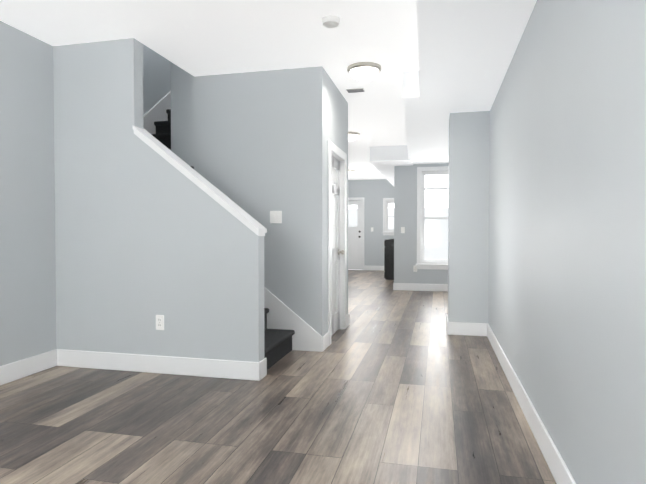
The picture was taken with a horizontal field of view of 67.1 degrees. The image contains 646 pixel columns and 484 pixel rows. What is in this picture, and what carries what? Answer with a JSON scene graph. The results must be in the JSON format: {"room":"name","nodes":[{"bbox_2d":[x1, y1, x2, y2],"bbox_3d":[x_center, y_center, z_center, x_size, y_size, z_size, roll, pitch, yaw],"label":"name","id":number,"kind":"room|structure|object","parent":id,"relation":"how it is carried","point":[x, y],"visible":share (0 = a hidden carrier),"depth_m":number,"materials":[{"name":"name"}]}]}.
{"room":"empty living room","nodes":[
{"label":"empty living room","id":0,"kind":"room"},
{"bbox_2d":[0,21,170,365],"bbox_3d":[-1.791,-1.686,5.788,0.150,5.300,17.250,0,1,13],"label":"wall","id":1,"kind":"structure","parent":0,"point":[27,262],"depth_m":3.67,"materials":[{"name":"paint"}]},
{"bbox_2d":[143,91,170,133],"bbox_3d":[-1.835,-1.105,5.254,0.016,2.640,2.525,0,1,13],"label":"trim","id":2,"kind":"structure","parent":1,"relation":"attached to","point":[157,112],"depth_m":5.32,"materials":[{"name":"white wood"}]},
{"bbox_2d":[0,266,575,483],"bbox_3d":[0.000,0.904,5.441,3.520,0.135,16.900,0,1,13],"label":"baseboard","id":3,"kind":"structure","parent":1,"relation":"attached to","point":[241,370],"depth_m":3.68,"materials":[{"name":"white wood"}]},
{"bbox_2d":[53,38,263,361],"bbox_3d":[-1.301,-1.595,3.757,1.740,5.200,0.120,0,1,13],"label":"wall","id":4,"kind":"structure","parent":0,"point":[145,234],"depth_m":3.77,"materials":[{"name":"paint"}]},
{"bbox_2d":[156,315,163,329],"bbox_3d":[-1.248,0.616,3.722,0.072,0.116,0.010,0,1,13],"label":"outlet","id":5,"kind":"object","parent":4,"relation":"attached to","point":[159,322],"visible":1,"depth_m":3.72,"materials":[{"name":"white plastic"}]},
{"bbox_2d":[132,125,266,235],"bbox_3d":[-0.940,-0.469,3.694,1.022,0.846,0.168,0,1,13],"label":"trim","id":6,"kind":"structure","parent":4,"relation":"on","point":[256,227],"depth_m":3.64,"materials":[{"name":"white wood"}]},
{"bbox_2d":[0,0,418,179],"bbox_3d":[0.018,-1.724,5.462,3.520,0.250,17.050,0,1,13],"label":"ceiling","id":7,"kind":"structure","parent":0,"point":[202,37],"depth_m":3.69,"materials":[{"name":"paint"}]},
{"bbox_2d":[321,15,340,27],"bbox_3d":[0.055,-1.538,3.406,0.136,0.041,0.136,0,1,13],"label":"smoke detector","id":8,"kind":"object","parent":7,"relation":"attached to","point":[330,21],"visible":1,"depth_m":3.37,"materials":[{"name":"white plastic"}]},
{"bbox_2d":[348,131,359,140],"bbox_3d":[0.403,-1.583,7.352,0.310,0.109,0.310,0,1,13],"label":"light","id":9,"kind":"object","parent":7,"relation":"attached to","point":[352,136],"visible":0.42,"depth_m":7.25,"materials":[{"name":"white glass"}]},
{"bbox_2d":[345,87,365,92],"bbox_3d":[0.341,-1.586,5.095,0.200,0.012,0.140,0,1,13],"label":"ceiling vent","id":10,"kind":"object","parent":7,"relation":"in","point":[352,90],"visible":1,"depth_m":5.08,"materials":[{"name":"white metal"}]},
{"bbox_2d":[347,62,381,80],"bbox_3d":[0.374,-1.524,4.410,0.310,0.109,0.310,0,1,13],"label":"light","id":11,"kind":"object","parent":7,"relation":"attached to","point":[363,71],"visible":1,"depth_m":4.32,"materials":[{"name":"white glass"}]},
{"bbox_2d":[171,62,309,324],"bbox_3d":[-0.785,-1.612,4.611,1.390,5.200,0.120,0,1,13],"label":"wall","id":12,"kind":"structure","parent":0,"point":[241,140],"depth_m":4.51,"materials":[{"name":"paint"}]},
{"bbox_2d":[270,211,281,222],"bbox_3d":[-0.436,-0.230,4.487,0.116,0.116,0.013,0,1,13],"label":"light switch","id":13,"kind":"object","parent":12,"relation":"attached to","point":[275,216],"visible":1,"depth_m":4.49,"materials":[{"name":"white plastic"}]},
{"bbox_2d":[264,287,321,351],"bbox_3d":[-0.743,0.326,4.569,1.510,1.326,0.016,0,1,13],"label":"trim","id":14,"kind":"structure","parent":12,"relation":"attached to","point":[282,315],"depth_m":4.46,"materials":[{"name":"white wood"}]},
{"bbox_2d":[0,270,555,483],"bbox_3d":[-0.005,1.032,5.419,3.820,0.120,17.250,0,1,13],"label":"floor","id":15,"kind":"structure","parent":0,"point":[389,385],"depth_m":2.82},
{"bbox_2d":[151,109,294,369],"bbox_3d":[-0.995,-0.541,5.067,1.738,3.040,2.525,0,1,13],"label":"stairs","id":16,"kind":"structure","parent":15,"relation":"on","point":[277,345],"depth_m":4.32,"materials":[{"name":"carpet"}]},
{"bbox_2d":[382,239,393,279],"bbox_3d":[1.760,0.302,11.395,0.690,1.100,0.768,0,1,13],"label":"stove","id":17,"kind":"object","parent":15,"relation":"on","point":[388,248],"visible":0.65,"depth_m":11.07,"materials":[{"name":"black metal"}]},
{"bbox_2d":[309,66,347,336],"bbox_3d":[0.085,-0.306,5.037,0.120,2.570,1.300,0,1,13],"label":"wall","id":18,"kind":"structure","parent":0,"point":[328,111],"depth_m":4.42,"materials":[{"name":"paint"}]},
{"bbox_2d":[328,140,346,345],"bbox_3d":[0.098,0.002,5.056,0.138,1.955,0.880,0,1,13],"label":"door frame","id":19,"kind":"structure","parent":18,"relation":"attached to","point":[333,148],"depth_m":5.38,"materials":[{"name":"white wood"}]},
{"bbox_2d":[331,156,344,335],"bbox_3d":[0.122,0.040,5.051,0.108,1.854,0.702,0,1,13],"label":"hall door","id":20,"kind":"structure","parent":18,"relation":"in","point":[335,291],"depth_m":5.21,"materials":[{"name":"white wood"}]},
{"bbox_2d":[348,179,393,265],"bbox_3d":[1.443,-0.606,13.832,2.450,2.820,0.150,0,1,13],"label":"wall","id":21,"kind":"structure","parent":0,"point":[373,192],"depth_m":13.76,"materials":[{"name":"paint"}]},
{"bbox_2d":[348,200,361,269],"bbox_3d":[0.729,-0.203,13.973,0.792,1.984,0.100,0,1,13],"label":"back door","id":22,"kind":"structure","parent":21,"relation":"in","point":[354,248],"depth_m":13.93,"materials":[{"name":"white wood"}]},
{"bbox_2d":[348,197,363,269],"bbox_3d":[0.718,-0.233,13.925,0.940,2.070,0.016,0,1,13],"label":"door frame","id":23,"kind":"structure","parent":21,"relation":"attached to","point":[359,198],"depth_m":13.82,"materials":[{"name":"white wood"}]},
{"bbox_2d":[382,198,393,234],"bbox_3d":[2.099,-0.705,13.626,0.870,1.045,0.145,0,1,13],"label":"kitchen window","id":24,"kind":"structure","parent":21,"relation":"in","point":[387,229],"depth_m":13.67,"materials":[{"name":"white wood"}]},
{"bbox_2d":[394,163,448,283],"bbox_3d":[1.980,-0.509,8.979,1.310,2.820,0.150,0,1,13],"label":"wall","id":25,"kind":"structure","parent":0,"point":[405,214],"depth_m":9.00,"materials":[{"name":"paint"}]},
{"bbox_2d":[416,166,448,269],"bbox_3d":[2.149,-0.435,8.892,0.890,1.875,0.145,0,1,13],"label":"window","id":26,"kind":"structure","parent":25,"relation":"in","point":[424,218],"depth_m":8.94,"materials":[{"name":"white wood"}]},
{"bbox_2d":[369,0,536,185],"bbox_3d":[0.896,-1.464,5.182,1.680,0.260,16.900,0,1,13],"label":"ceiling","id":27,"kind":"structure","parent":0,"point":[466,50],"depth_m":3.74,"materials":[{"name":"paint"}]},
{"bbox_2d":[448,111,489,322],"bbox_3d":[1.578,-0.191,5.313,0.400,2.330,0.480,0,1,13],"label":"wall","id":28,"kind":"structure","parent":0,"point":[468,220],"depth_m":5.08,"materials":[{"name":"paint"}]},
{"bbox_2d":[488,0,645,483],"bbox_3d":[1.251,-0.385,2.730,0.150,2.820,12.650,0,1,13],"label":"wall","id":29,"kind":"structure","parent":0,"point":[567,250],"depth_m":1.84,"materials":[{"name":"paint"}]},
{"label":"outside","id":30,"kind":"structure","parent":0,"visible":0},
{"bbox_2d":[348,208,447,259],"bbox_3d":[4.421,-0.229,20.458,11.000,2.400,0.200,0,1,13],"label":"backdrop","id":31,"kind":"structure","parent":30,"point":[435,245],"depth_m":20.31,"materials":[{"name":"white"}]}
]}

